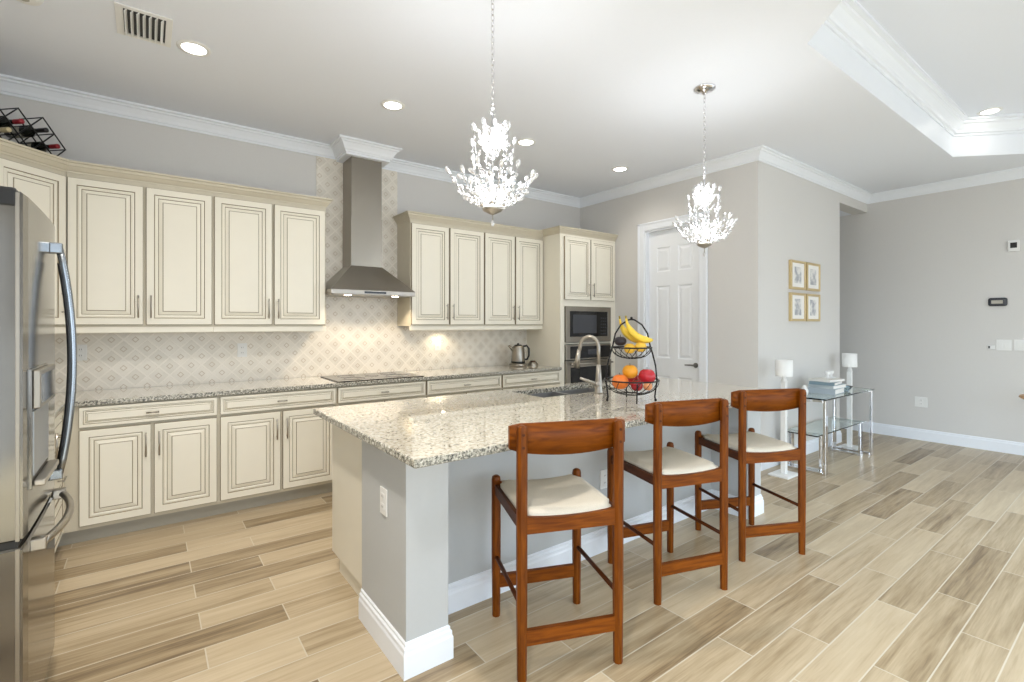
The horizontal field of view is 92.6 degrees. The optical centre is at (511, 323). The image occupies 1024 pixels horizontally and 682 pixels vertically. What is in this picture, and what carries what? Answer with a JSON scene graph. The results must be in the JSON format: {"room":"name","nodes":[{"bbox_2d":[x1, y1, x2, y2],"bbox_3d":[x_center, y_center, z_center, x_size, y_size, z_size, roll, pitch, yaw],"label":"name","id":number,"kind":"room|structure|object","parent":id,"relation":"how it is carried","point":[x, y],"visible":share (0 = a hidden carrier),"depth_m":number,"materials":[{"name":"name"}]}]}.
{"room":"kitchen","nodes":[
{"label":"kitchen","id":0,"kind":"room"},
{"bbox_2d":[0,94,579,391],"bbox_3d":[-1.392,-0.129,4.889,5.905,3.050,0.128,0,0,-37],"label":"wall","id":1,"kind":"structure","parent":0,"point":[361,335],"depth_m":4.30,"materials":[{"name":"paint"}]},
{"bbox_2d":[0,138,68,333],"bbox_3d":[-3.187,-0.510,3.066,0.645,1.147,0.660,0,0,-37],"label":"upper cabinet","id":2,"kind":"object","parent":1,"relation":"attached to","point":[39,175],"visible":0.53,"depth_m":3.10,"materials":[{"name":"beige paint"}]},
{"bbox_2d":[0,107,65,155],"bbox_3d":[-3.152,-1.181,3.086,0.191,0.330,0.500,0,0,8],"label":"wine rack","id":3,"kind":"object","parent":2,"relation":"on","point":[14,135],"visible":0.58,"depth_m":3.14,"materials":[{"name":"black metal"}]},
{"bbox_2d":[0,127,11,132],"bbox_3d":[-3.193,-1.179,2.986,0.293,0.075,0.075,0,0,8],"label":"wine bottle","id":4,"kind":"object","parent":3,"relation":"in","point":[2,129],"visible":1,"depth_m":2.96,"materials":[{"name":"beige glass"}]},
{"bbox_2d":[0,117,24,127],"bbox_3d":[-3.183,-1.258,3.055,0.293,0.075,0.075,0,0,8],"label":"wine bottle","id":5,"kind":"object","parent":3,"relation":"in","point":[3,122],"visible":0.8,"depth_m":3.03,"materials":[{"name":"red glass"}]},
{"bbox_2d":[4,125,48,137],"bbox_3d":[-3.163,-1.258,3.194,0.293,0.075,0.075,0,0,8],"label":"wine bottle","id":6,"kind":"object","parent":3,"relation":"in","point":[29,132],"visible":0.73,"depth_m":3.17,"materials":[{"name":"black glass"}]},
{"bbox_2d":[21,141,59,151],"bbox_3d":[-3.152,-1.179,3.263,0.293,0.075,0.075,0,0,8],"label":"wine bottle","id":7,"kind":"object","parent":3,"relation":"in","point":[41,147],"visible":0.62,"depth_m":3.24,"materials":[{"name":"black glass"}]},
{"bbox_2d":[77,344,86,360],"bbox_3d":[-3.108,0.206,3.522,0.072,0.115,0.010,0,0,-37],"label":"wall outlet","id":8,"kind":"object","parent":1,"relation":"attached to","point":[81,349],"visible":0.87,"depth_m":3.52,"materials":[{"name":"white plastic"}]},
{"bbox_2d":[77,348,82,357],"bbox_3d":[-3.107,0.206,3.520,0.032,0.072,0.003,0,0,-37],"label":"socket","id":9,"kind":"object","parent":8,"relation":"attached to","point":[79,350],"depth_m":3.52,"materials":[{"name":"white plastic"}]},
{"bbox_2d":[66,160,213,332],"bbox_3d":[-2.709,-0.510,3.608,0.838,1.147,0.362,0,0,-37],"label":"upper cabinet","id":10,"kind":"object","parent":1,"relation":"attached to","point":[139,244],"visible":0.91,"depth_m":3.47,"materials":[{"name":"beige paint"}]},
{"bbox_2d":[237,343,246,356],"bbox_3d":[-2.283,0.221,4.138,0.072,0.115,0.010,0,0,-37],"label":"wall outlet","id":11,"kind":"object","parent":1,"relation":"attached to","point":[241,347],"visible":1,"depth_m":4.13,"materials":[{"name":"white plastic"}]},
{"bbox_2d":[213,181,332,331],"bbox_3d":[-2.016,-0.510,4.125,0.892,1.147,0.362,0,0,-37],"label":"upper cabinet","id":12,"kind":"object","parent":1,"relation":"attached to","point":[269,246],"visible":0.99,"depth_m":3.97,"materials":[{"name":"beige paint"}]},
{"bbox_2d":[336,151,389,167],"bbox_3d":[-1.407,-1.591,4.624,0.415,0.125,0.295,0,0,-37],"label":"trim","id":13,"kind":"structure","parent":1,"relation":"attached to","point":[346,155],"depth_m":4.52,"materials":[{"name":"white paint"}]},
{"bbox_2d":[326,156,414,298],"bbox_3d":[-1.355,-0.890,4.550,0.776,1.277,0.457,0,0,-37],"label":"range hood","id":14,"kind":"object","parent":1,"relation":"attached to","point":[362,274],"visible":0.88,"depth_m":4.51,"materials":[{"name":"metal"}]},
{"bbox_2d":[435,340,440,349],"bbox_3d":[-0.796,0.226,5.247,0.072,0.115,0.010,0,0,-37],"label":"wall outlet","id":15,"kind":"object","parent":1,"relation":"attached to","point":[437,342],"visible":1,"depth_m":5.25,"materials":[{"name":"white plastic"}]},
{"bbox_2d":[393,210,485,330],"bbox_3d":[-0.743,-0.510,5.075,0.901,1.147,0.362,0,0,-37],"label":"upper cabinet","id":16,"kind":"object","parent":1,"relation":"attached to","point":[440,258],"visible":1,"depth_m":4.93,"materials":[{"name":"beige paint"}]},
{"bbox_2d":[483,222,542,329],"bbox_3d":[-0.050,-0.510,5.592,0.828,1.147,0.362,0,0,-37],"label":"upper cabinet","id":17,"kind":"object","parent":1,"relation":"attached to","point":[513,255],"visible":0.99,"depth_m":5.46,"materials":[{"name":"beige paint"}]},
{"bbox_2d":[0,0,1023,197],"bbox_3d":[2.213,-1.654,2.397,8.505,0.001,8.195,0,0,-37],"label":"ceiling","id":18,"kind":"structure","parent":0,"point":[599,86],"depth_m":3.29,"materials":[{"name":"paint"}]},
{"bbox_2d":[17,0,43,5],"bbox_3d":[-2.426,-1.633,2.432,0.144,0.042,0.144,0,0,-37],"label":"smoke detector","id":19,"kind":"object","parent":18,"relation":"attached to","point":[28,2],"visible":1,"depth_m":2.46,"materials":[{"name":"white plastic"}]},
{"bbox_2d":[114,1,172,47],"bbox_3d":[-2.037,-1.643,2.710,0.250,0.021,0.330,0,0,-37],"label":"ceiling vent","id":20,"kind":"object","parent":18,"relation":"in","point":[133,22],"visible":1,"depth_m":2.69,"materials":[{"name":"white plastic"}]},
{"bbox_2d":[176,39,210,56],"bbox_3d":[-1.907,-1.650,2.932,0.180,0.008,0.180,0,0,-37],"label":"recessed light","id":21,"kind":"object","parent":18,"relation":"in","point":[191,47],"visible":1,"depth_m":2.92,"materials":[{"name":"glass"}]},
{"bbox_2d":[181,43,205,54],"bbox_3d":[-1.907,-1.650,2.932,0.128,0.001,0.128,0,0,-37],"label":"diffuser","id":22,"kind":"object","parent":21,"relation":"attached to","point":[192,48],"depth_m":2.93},
{"bbox_2d":[381,100,404,110],"bbox_3d":[-0.899,-1.650,3.693,0.180,0.008,0.180,0,0,-37],"label":"recessed light","id":23,"kind":"object","parent":18,"relation":"in","point":[394,105],"visible":1,"depth_m":3.69,"materials":[{"name":"glass"}]},
{"bbox_2d":[384,102,400,108],"bbox_3d":[-0.899,-1.650,3.693,0.128,0.001,0.128,0,0,-37],"label":"diffuser","id":24,"kind":"object","parent":23,"relation":"attached to","point":[392,105],"depth_m":3.69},
{"bbox_2d":[445,0,538,226],"bbox_3d":[-0.093,-1.063,2.374,0.394,1.180,0.389,0,0,43],"label":"chandelier","id":25,"kind":"object","parent":18,"relation":"hanging from","point":[495,143],"visible":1,"depth_m":2.34,"materials":[{"name":"glass"}]},
{"bbox_2d":[479,187,483,205],"bbox_3d":[-0.146,-0.618,2.358,0.030,0.097,0.028,0,0,-37],"label":"bulb","id":26,"kind":"object","parent":25,"relation":"attached to","point":[481,203],"depth_m":2.35,"materials":[{"name":"white"}]},
{"bbox_2d":[490,133,494,151],"bbox_3d":[-0.094,-0.870,2.351,0.034,0.092,0.043,0,0,-37],"label":"bulb","id":27,"kind":"object","parent":25,"relation":"attached to","point":[492,138],"depth_m":2.34,"materials":[{"name":"white"}]},
{"bbox_2d":[490,185,494,204],"bbox_3d":[-0.094,-0.618,2.320,0.030,0.097,0.028,0,0,-37],"label":"bulb","id":28,"kind":"object","parent":25,"relation":"attached to","point":[492,187],"depth_m":2.31,"materials":[{"name":"white"}]},
{"bbox_2d":[500,190,505,205],"bbox_3d":[-0.042,-0.618,2.358,0.030,0.097,0.028,0,0,-37],"label":"bulb","id":29,"kind":"object","parent":25,"relation":"attached to","point":[502,203],"depth_m":2.35,"materials":[{"name":"white"}]},
{"bbox_2d":[516,138,535,145],"bbox_3d":[0.128,-1.650,4.444,0.180,0.008,0.180,0,0,-37],"label":"recessed light","id":30,"kind":"object","parent":18,"relation":"in","point":[525,141],"visible":0.99,"depth_m":4.44,"materials":[{"name":"white plastic"}]},
{"bbox_2d":[519,140,532,144],"bbox_3d":[0.128,-1.650,4.444,0.128,0.001,0.128,0,0,-37],"label":"diffuser","id":31,"kind":"object","parent":30,"relation":"attached to","point":[525,142],"depth_m":4.45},
{"bbox_2d":[611,166,628,171],"bbox_3d":[1.151,-1.650,5.213,0.180,0.008,0.180,0,0,-37],"label":"recessed light","id":32,"kind":"object","parent":18,"relation":"in","point":[618,168],"visible":1,"depth_m":5.19,"materials":[{"name":"white plastic"}]},
{"bbox_2d":[614,168,625,170],"bbox_3d":[1.151,-1.650,5.213,0.128,0.001,0.128,0,0,-37],"label":"diffuser","id":33,"kind":"object","parent":32,"relation":"attached to","point":[617,169],"depth_m":5.22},
{"bbox_2d":[672,83,737,256],"bbox_3d":[1.350,-1.063,3.426,0.394,1.180,0.389,0,0,43],"label":"chandelier","id":34,"kind":"object","parent":18,"relation":"hanging from","point":[705,88],"visible":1,"depth_m":3.39,"materials":[{"name":"glass"}]},
{"bbox_2d":[705,229,709,241],"bbox_3d":[1.349,-0.618,3.372,0.030,0.097,0.028,0,0,-37],"label":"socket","id":35,"kind":"object","parent":34,"relation":"attached to","point":[707,239],"depth_m":3.36,"materials":[{"name":"white"}]},
{"bbox_2d":[45,429,1023,681],"bbox_3d":[1.793,1.446,2.960,8.705,0.100,9.800,0,0,-37],"label":"floor","id":36,"kind":"structure","parent":0,"point":[911,568],"depth_m":2.44,"materials":[{"name":"brown wood"}]},
{"bbox_2d":[0,186,76,681],"bbox_3d":[-1.974,0.487,1.590,0.818,1.818,0.660,0,0,-37],"label":"refrigerator","id":37,"kind":"object","parent":36,"relation":"on","point":[29,472],"visible":1,"depth_m":1.58,"materials":[{"name":"metal"}]},
{"bbox_2d":[52,407,77,550],"bbox_3d":[-2.799,0.955,2.586,0.691,0.882,1.893,0,0,-37],"label":"base cabinet","id":38,"kind":"object","parent":36,"relation":"on","point":[68,535],"visible":0.24,"depth_m":3.04,"materials":[{"name":"beige paint"}]},
{"bbox_2d":[55,363,561,417],"bbox_3d":[-1.166,0.498,3.799,4.758,0.032,1.885,0,0,-37],"label":"countertop","id":39,"kind":"structure","parent":38,"relation":"on","point":[154,393],"depth_m":3.80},
{"bbox_2d":[320,371,423,382],"bbox_3d":[-1.271,0.477,4.454,0.770,0.009,0.530,0,0,-37],"label":"cooktop","id":40,"kind":"object","parent":39,"relation":"in","point":[384,375],"visible":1,"depth_m":4.42,"materials":[{"name":"black glass"}]},
{"bbox_2d":[508,343,529,366],"bbox_3d":[0.070,0.349,5.592,0.204,0.265,0.204,0,0,38],"label":"electric kettle","id":41,"kind":"object","parent":39,"relation":"on","point":[518,359],"visible":1,"depth_m":5.53,"materials":[{"name":"metal"}]},
{"bbox_2d":[528,360,537,365],"bbox_3d":[0.242,0.454,5.695,0.124,0.056,0.124,0,0,-37],"label":"bowl","id":42,"kind":"object","parent":39,"relation":"on","point":[532,362],"visible":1,"depth_m":5.65,"materials":[{"name":"metal"}]},
{"bbox_2d":[77,396,217,542],"bbox_3d":[-2.585,0.955,3.514,0.763,0.882,0.662,0,0,-37],"label":"base cabinet","id":43,"kind":"object","parent":36,"relation":"on","point":[147,464],"visible":1,"depth_m":3.26,"materials":[{"name":"beige paint"}]},
{"bbox_2d":[217,387,335,514],"bbox_3d":[-1.945,0.955,3.991,0.834,0.882,0.662,0,0,-37],"label":"base cabinet","id":44,"kind":"object","parent":36,"relation":"on","point":[273,448],"visible":0.95,"depth_m":3.72,"materials":[{"name":"beige paint"}]},
{"bbox_2d":[336,380,424,405],"bbox_3d":[-1.287,0.955,4.482,0.807,0.882,0.662,0,0,-37],"label":"drawer","id":45,"kind":"object","parent":36,"relation":"on","point":[371,393],"visible":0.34,"depth_m":4.22,"materials":[{"name":"beige paint"}]},
{"bbox_2d":[425,375,500,397],"bbox_3d":[-0.622,0.955,4.979,0.854,0.882,0.662,0,0,-37],"label":"drawer","id":46,"kind":"object","parent":36,"relation":"on","point":[464,385],"visible":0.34,"depth_m":4.72,"materials":[{"name":"beige paint"}]},
{"bbox_2d":[501,370,559,389],"bbox_3d":[0.046,0.955,5.477,0.812,0.882,0.662,0,0,-37],"label":"drawer","id":47,"kind":"object","parent":36,"relation":"on","point":[543,378],"visible":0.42,"depth_m":5.22,"materials":[{"name":"beige paint"}]},
{"bbox_2d":[332,408,763,680],"bbox_3d":[0.383,0.955,3.216,2.852,0.882,1.130,0,0,-37],"label":"kitchen island","id":48,"kind":"object","parent":36,"relation":"on","point":[429,560],"visible":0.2,"depth_m":2.41,"materials":[{"name":"paint"}]},
{"bbox_2d":[380,486,386,516],"bbox_3d":[-0.554,0.764,2.107,0.010,0.115,0.072,0,0,-37],"label":"wall outlet","id":49,"kind":"object","parent":48,"relation":"attached to","point":[383,492],"visible":1,"depth_m":2.10,"materials":[{"name":"white plastic"}]},
{"bbox_2d":[381,492,383,510],"bbox_3d":[-0.557,0.764,2.105,0.003,0.072,0.032,0,0,-37],"label":"socket","id":50,"kind":"object","parent":49,"relation":"attached to","point":[382,493],"depth_m":2.10,"materials":[{"name":"white plastic"}]},
{"bbox_2d":[313,377,766,468],"bbox_3d":[0.445,0.496,3.128,2.945,0.032,1.308,0,0,-37],"label":"island countertop","id":51,"kind":"structure","parent":48,"relation":"on","point":[429,431],"depth_m":2.62,"materials":[{"name":"stone"}]},
{"bbox_2d":[527,388,603,397],"bbox_3d":[0.410,0.604,3.556,0.792,0.184,0.372,0,0,-37],"label":"sink","id":52,"kind":"object","parent":51,"relation":"in","point":[583,390],"visible":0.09,"depth_m":3.73,"materials":[{"name":"metal"}]},
{"bbox_2d":[574,335,602,393],"bbox_3d":[0.515,0.277,3.383,0.210,0.405,0.137,0,0,25],"label":"faucet","id":53,"kind":"object","parent":51,"relation":"on","point":[598,381],"visible":1,"depth_m":3.38,"materials":[{"name":"silver metal"}]},
{"bbox_2d":[604,317,659,403],"bbox_3d":[0.740,0.217,3.030,0.338,0.524,0.338,0,0,0],"label":"fruit basket","id":54,"kind":"object","parent":51,"relation":"on","point":[649,347],"visible":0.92,"depth_m":3.02,"materials":[{"name":"black metal"}]},
{"bbox_2d":[614,335,625,345],"bbox_3d":[0.668,0.099,3.015,0.072,0.067,0.090,0,0,33],"label":"avocado","id":55,"kind":"object","parent":54,"relation":"in","point":[620,341],"visible":1,"depth_m":2.98,"materials":[{"name":"brown food"}]},
{"bbox_2d":[612,373,628,388],"bbox_3d":[0.658,0.345,2.975,0.100,0.097,0.100,0,0,32],"label":"orange","id":56,"kind":"object","parent":54,"relation":"in","point":[623,378],"visible":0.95,"depth_m":2.94,"materials":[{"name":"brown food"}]},
{"bbox_2d":[619,316,637,342],"bbox_3d":[0.751,0.036,3.051,0.176,0.172,0.040,0,0,-4],"label":"banana","id":57,"kind":"object","parent":54,"relation":"in","point":[623,328],"visible":0.63,"depth_m":3.04,"materials":[{"name":"yellow food"}]},
{"bbox_2d":[624,344,634,352],"bbox_3d":[0.718,0.149,2.985,0.066,0.058,0.076,0,0,40],"label":"lemon","id":58,"kind":"object","parent":54,"relation":"in","point":[626,345],"visible":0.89,"depth_m":2.96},
{"bbox_2d":[622,365,637,377],"bbox_3d":[0.728,0.287,3.015,0.094,0.091,0.094,0,0,1],"label":"orange","id":59,"kind":"object","parent":54,"relation":"in","point":[630,371],"visible":0.94,"depth_m":2.98,"materials":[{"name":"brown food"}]},
{"bbox_2d":[611,346,651,358],"bbox_3d":[0.740,0.177,3.030,0.252,0.075,0.252,0,0,0],"label":"bowl","id":60,"kind":"object","parent":54,"relation":"on","point":[617,347],"depth_m":2.98,"materials":[{"name":"black metal"}]},
{"bbox_2d":[604,376,659,395],"bbox_3d":[0.740,0.388,3.030,0.338,0.096,0.338,0,0,0],"label":"bowl","id":61,"kind":"object","parent":54,"relation":"on","point":[657,380],"depth_m":2.97,"materials":[{"name":"black metal"}]},
{"bbox_2d":[628,375,639,385],"bbox_3d":[0.770,0.349,3.105,0.086,0.084,0.086,0,0,18],"label":"apple","id":62,"kind":"object","parent":54,"relation":"in","point":[636,377],"visible":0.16,"depth_m":3.07,"materials":[{"name":"red food"}]},
{"bbox_2d":[631,380,642,390],"bbox_3d":[0.752,0.366,2.945,0.072,0.070,0.072,0,0,28],"label":"apple","id":63,"kind":"object","parent":54,"relation":"in","point":[633,386],"visible":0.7,"depth_m":2.92,"materials":[{"name":"red food"}]},
{"bbox_2d":[625,315,652,342],"bbox_3d":[0.779,0.034,3.001,0.176,0.172,0.043,0,0,-9],"label":"banana","id":64,"kind":"object","parent":54,"relation":"in","point":[634,334],"visible":1,"depth_m":2.99,"materials":[{"name":"yellow food"}]},
{"bbox_2d":[635,342,646,351],"bbox_3d":[0.786,0.141,2.985,0.075,0.057,0.068,0,0,-31],"label":"lemon","id":65,"kind":"object","parent":54,"relation":"in","point":[639,344],"visible":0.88,"depth_m":2.96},
{"bbox_2d":[638,369,655,381],"bbox_3d":[0.828,0.315,3.000,0.104,0.101,0.104,0,0,10],"label":"apple","id":66,"kind":"object","parent":54,"relation":"in","point":[645,375],"visible":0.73,"depth_m":2.96,"materials":[{"name":"red food"}]},
{"bbox_2d":[643,381,652,389],"bbox_3d":[0.814,0.369,2.930,0.054,0.053,0.054,0,0,-41],"label":"peach","id":67,"kind":"object","parent":54,"relation":"in","point":[645,385],"visible":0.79,"depth_m":2.91,"materials":[{"name":"brown food"}]},
{"bbox_2d":[600,469,606,488],"bbox_3d":[0.570,0.956,3.015,0.072,0.115,0.010,0,0,-37],"label":"wall outlet","id":68,"kind":"object","parent":48,"relation":"attached to","point":[603,473],"visible":0.88,"depth_m":3.01,"materials":[{"name":"white plastic"}]},
{"bbox_2d":[603,473,606,484],"bbox_3d":[0.572,0.956,3.013,0.032,0.072,0.003,0,0,-37],"label":"socket","id":69,"kind":"object","parent":68,"relation":"attached to","point":[604,474],"depth_m":3.01,"materials":[{"name":"white plastic"}]},
{"bbox_2d":[492,418,624,681],"bbox_3d":[0.182,0.893,2.181,0.502,1.005,0.491,0,0,-15],"label":"bar stool","id":70,"kind":"object","parent":36,"relation":"on","point":[567,502],"visible":1,"depth_m":2.00,"materials":[{"name":"brown wood"}]},
{"bbox_2d":[527,225,617,383],"bbox_3d":[0.721,0.151,5.978,0.970,2.490,0.666,0,0,-37],"label":"tall cabinet","id":71,"kind":"object","parent":36,"relation":"on","point":[579,264],"visible":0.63,"depth_m":5.67,"materials":[{"name":"beige paint"}]},
{"bbox_2d":[564,306,610,342],"bbox_3d":[0.782,0.004,5.911,0.738,0.413,0.430,0,0,-37],"label":"microwave","id":72,"kind":"object","parent":71,"relation":"in","point":[579,322],"visible":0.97,"depth_m":5.72,"materials":[{"name":"silver metal"}]},
{"bbox_2d":[564,343,612,383],"bbox_3d":[0.771,0.580,5.924,0.738,0.688,0.596,0,0,-37],"label":"wall oven","id":73,"kind":"object","parent":71,"relation":"in","point":[588,358],"visible":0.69,"depth_m":5.69,"materials":[{"name":"silver metal"}]},
{"bbox_2d":[607,398,728,605],"bbox_3d":[0.850,0.893,2.718,0.502,1.005,0.491,0,0,-19],"label":"bar stool","id":74,"kind":"object","parent":36,"relation":"on","point":[668,467],"visible":0.91,"depth_m":2.55,"materials":[{"name":"brown wood"}]},
{"bbox_2d":[695,388,805,561],"bbox_3d":[1.514,0.893,3.144,0.502,1.005,0.491,0,0,-12],"label":"bar stool","id":75,"kind":"object","parent":36,"relation":"on","point":[750,447],"visible":0.91,"depth_m":2.95,"materials":[{"name":"brown wood"}]},
{"bbox_2d":[768,359,797,479],"bbox_3d":[2.515,0.864,4.522,0.240,1.065,0.180,0,0,-37],"label":"floor lamp","id":76,"kind":"object","parent":36,"relation":"on","point":[783,367],"visible":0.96,"depth_m":4.50,"materials":[{"name":"white plastic"}]},
{"bbox_2d":[787,387,874,475],"bbox_3d":[3.247,1.044,4.996,1.280,0.704,0.395,0,0,-37],"label":"console table","id":77,"kind":"object","parent":36,"relation":"on","point":[820,429],"visible":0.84,"depth_m":4.87,"materials":[{"name":"clear glass"}]},
{"bbox_2d":[808,387,843,394],"bbox_3d":[3.176,0.665,4.940,0.300,0.052,0.240,0,0,-41],"label":"book","id":78,"kind":"object","parent":77,"relation":"on","point":[811,389],"visible":0.75,"depth_m":4.85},
{"bbox_2d":[808,383,845,388],"bbox_3d":[3.192,0.622,4.952,0.290,0.034,0.235,0,0,-34],"label":"book","id":79,"kind":"object","parent":78,"relation":"on","point":[809,385],"visible":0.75,"depth_m":4.87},
{"bbox_2d":[809,381,842,385],"bbox_3d":[3.168,0.590,4.934,0.290,0.030,0.220,0,0,-43],"label":"book","id":80,"kind":"object","parent":79,"relation":"on","point":[810,382],"visible":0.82,"depth_m":4.84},
{"bbox_2d":[808,377,844,382],"bbox_3d":[3.184,0.563,4.946,0.280,0.022,0.210,0,0,-29],"label":"book","id":81,"kind":"object","parent":80,"relation":"on","point":[820,379],"visible":0.98,"depth_m":4.88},
{"bbox_2d":[824,371,835,378],"bbox_3d":[3.255,0.517,5.011,0.170,0.070,0.060,0,0,-37],"label":"tealight holder","id":82,"kind":"object","parent":81,"relation":"on","point":[827,373],"visible":1,"depth_m":4.98,"materials":[{"name":"white ceramic"}]},
{"bbox_2d":[787,417,864,436],"bbox_3d":[3.195,1.039,4.982,1.180,0.010,0.315,0,0,-37],"label":"glass shelf","id":83,"kind":"object","parent":77,"relation":"attached to","point":[814,429],"depth_m":4.93,"materials":[{"name":"clear"}]},
{"bbox_2d":[839,353,857,449],"bbox_3d":[3.802,0.864,5.506,0.240,1.065,0.180,0,0,-37],"label":"floor lamp","id":84,"kind":"object","parent":36,"relation":"on","point":[849,360],"visible":0.95,"depth_m":5.49,"materials":[{"name":"white plastic"}]},
{"bbox_2d":[580,164,745,385],"bbox_3d":[1.634,-0.129,5.670,0.120,3.050,2.255,0,0,-37],"label":"wall","id":85,"kind":"structure","parent":0,"point":[621,216],"depth_m":5.03,"materials":[{"name":"paint"}]},
{"bbox_2d":[637,211,707,381],"bbox_3d":[1.795,0.115,5.432,0.146,2.563,0.886,0,0,-37],"label":"door","id":86,"kind":"structure","parent":85,"relation":"in","point":[672,271],"depth_m":5.44,"materials":[{"name":"white paint"}]},
{"bbox_2d":[746,161,866,444],"bbox_3d":[3.414,-0.129,5.542,2.820,3.050,0.160,0,0,-37],"label":"wall","id":87,"kind":"structure","parent":0,"point":[789,216],"depth_m":5.01,"materials":[{"name":"paint"}]},
{"bbox_2d":[0,74,1023,207],"bbox_3d":[2.213,-1.601,2.397,8.505,0.105,8.195,0,0,-37],"label":"crown molding","id":88,"kind":"structure","parent":87,"relation":"attached to","point":[9,85],"depth_m":4.63,"materials":[{"name":"white paint"}]},
{"bbox_2d":[789,259,805,289],"bbox_3d":[2.977,-0.509,5.098,0.340,0.300,0.028,0,0,-37],"label":"framed picture","id":89,"kind":"object","parent":87,"relation":"attached to","point":[797,269],"visible":1,"depth_m":5.09,"materials":[{"name":"gold metal"}]},
{"bbox_2d":[795,267,800,283],"bbox_3d":[2.980,-0.509,5.095,0.150,0.170,0.002,0,0,-37],"label":"print","id":90,"kind":"object","parent":89,"relation":"attached to","point":[797,269],"depth_m":5.09},
{"bbox_2d":[789,292,805,320],"bbox_3d":[2.977,-0.176,5.098,0.340,0.295,0.028,0,0,-37],"label":"framed picture","id":91,"kind":"object","parent":87,"relation":"attached to","point":[797,301],"visible":1,"depth_m":5.09,"materials":[{"name":"gold metal"}]},
{"bbox_2d":[795,299,800,314],"bbox_3d":[2.980,-0.176,5.095,0.150,0.170,0.002,0,0,-37],"label":"print","id":92,"kind":"object","parent":91,"relation":"attached to","point":[797,301],"depth_m":5.09},
{"bbox_2d":[761,431,841,470],"bbox_3d":[2.956,1.329,5.411,1.962,0.135,0.531,0,0,-37],"label":"baseboard","id":93,"kind":"structure","parent":87,"relation":"attached to","point":[812,445],"depth_m":5.29,"materials":[{"name":"white paint"}]},
{"bbox_2d":[806,262,820,291],"bbox_3d":[3.270,-0.509,5.317,0.330,0.300,0.028,0,0,-37],"label":"framed picture","id":94,"kind":"object","parent":87,"relation":"attached to","point":[813,271],"visible":0.87,"depth_m":5.32,"materials":[{"name":"gold metal"}]},
{"bbox_2d":[810,269,815,284],"bbox_3d":[3.272,-0.509,5.313,0.150,0.170,0.002,0,0,-37],"label":"print","id":95,"kind":"object","parent":94,"relation":"attached to","point":[812,271],"depth_m":5.31},
{"bbox_2d":[806,294,820,320],"bbox_3d":[3.270,-0.176,5.317,0.330,0.295,0.028,0,0,-37],"label":"framed picture","id":96,"kind":"object","parent":87,"relation":"attached to","point":[813,301],"visible":0.87,"depth_m":5.32,"materials":[{"name":"gold metal"}]},
{"bbox_2d":[810,300,815,315],"bbox_3d":[3.272,-0.176,5.313,0.150,0.170,0.002,0,0,-37],"label":"print","id":97,"kind":"object","parent":96,"relation":"attached to","point":[812,302],"depth_m":5.31},
{"bbox_2d":[840,211,851,215],"bbox_3d":[3.027,-1.474,7.673,0.890,0.060,3.720,0,0,-37],"label":"ceiling","id":98,"kind":"structure","parent":0,"point":[842,213],"depth_m":6.45,"materials":[{"name":"paint"}]},
{"bbox_2d":[840,178,1023,442],"bbox_3d":[5.220,-0.129,5.579,0.120,3.050,9.700,0,0,-37],"label":"wall","id":99,"kind":"structure","parent":0,"point":[919,274],"depth_m":5.77,"materials":[{"name":"paint"}]},
{"bbox_2d":[915,396,926,407],"bbox_3d":[4.916,0.938,5.878,0.010,0.120,0.120,0,0,-37],"label":"wall outlet","id":100,"kind":"object","parent":99,"relation":"attached to","point":[919,401],"visible":1,"depth_m":5.87,"materials":[{"name":"white plastic"}]},
{"bbox_2d":[845,421,1023,455],"bbox_3d":[4.239,1.329,6.781,0.016,0.135,6.600,0,0,-37],"label":"baseboard","id":101,"kind":"structure","parent":99,"relation":"attached to","point":[997,445],"depth_m":5.67,"materials":[{"name":"white paint"}]},
{"bbox_2d":[988,298,1007,305],"bbox_3d":[5.308,-0.241,5.343,0.022,0.090,0.150,0,0,-37],"label":"wall control panel","id":102,"kind":"object","parent":99,"relation":"attached to","point":[991,301],"visible":1,"depth_m":5.34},
{"bbox_2d":[996,339,1011,350],"bbox_3d":[5.341,0.228,5.309,0.010,0.118,0.118,0,0,-37],"label":"light switch","id":103,"kind":"object","parent":99,"relation":"attached to","point":[1006,345],"visible":1,"depth_m":5.30,"materials":[{"name":"white plastic"}]},
{"bbox_2d":[1008,240,1019,251],"bbox_3d":[5.381,-0.838,5.244,0.024,0.120,0.090,0,0,-37],"label":"thermostat","id":104,"kind":"object","parent":99,"relation":"attached to","point":[1013,245],"visible":1,"depth_m":5.24,"materials":[{"name":"white plastic"}]},
{"bbox_2d":[1014,339,1023,350],"bbox_3d":[5.422,0.224,5.199,0.010,0.118,0.118,0,0,-37],"label":"light switch","id":105,"kind":"object","parent":99,"relation":"attached to","point":[1018,343],"visible":1,"depth_m":5.21,"materials":[{"name":"white plastic"}]},
{"bbox_2d":[857,0,1023,115],"bbox_3d":[4.209,-2.004,2.310,4.710,0.001,3.870,0,0,-37],"label":"ceiling","id":106,"kind":"structure","parent":0,"point":[973,50],"depth_m":3.48,"materials":[{"name":"paint"}]},
{"bbox_2d":[807,24,1023,156],"bbox_3d":[4.209,-1.829,2.311,4.710,0.350,3.870,0,0,-37],"label":"ceiling tray side","id":107,"kind":"structure","parent":106,"relation":"attached to","point":[827,43],"depth_m":3.94,"materials":[{"name":"white paint"}]},
{"bbox_2d":[823,0,1023,136],"bbox_3d":[4.209,-1.929,2.311,4.710,0.150,3.870,0,0,-37],"label":"crown molding","id":108,"kind":"structure","parent":106,"relation":"attached to","point":[850,21],"depth_m":3.78,"materials":[{"name":"white paint"}]},
{"bbox_2d":[977,107,1002,115],"bbox_3d":[4.500,-2.000,4.605,0.180,0.008,0.180,0,0,-37],"label":"recessed light","id":109,"kind":"object","parent":106,"relation":"in","point":[993,110],"visible":1,"depth_m":4.60,"materials":[{"name":"glass"}]},
{"bbox_2d":[981,109,998,113],"bbox_3d":[4.500,-2.000,4.605,0.128,0.001,0.128,0,0,-37],"label":"diffuser","id":110,"kind":"object","parent":109,"relation":"attached to","point":[993,110],"depth_m":4.60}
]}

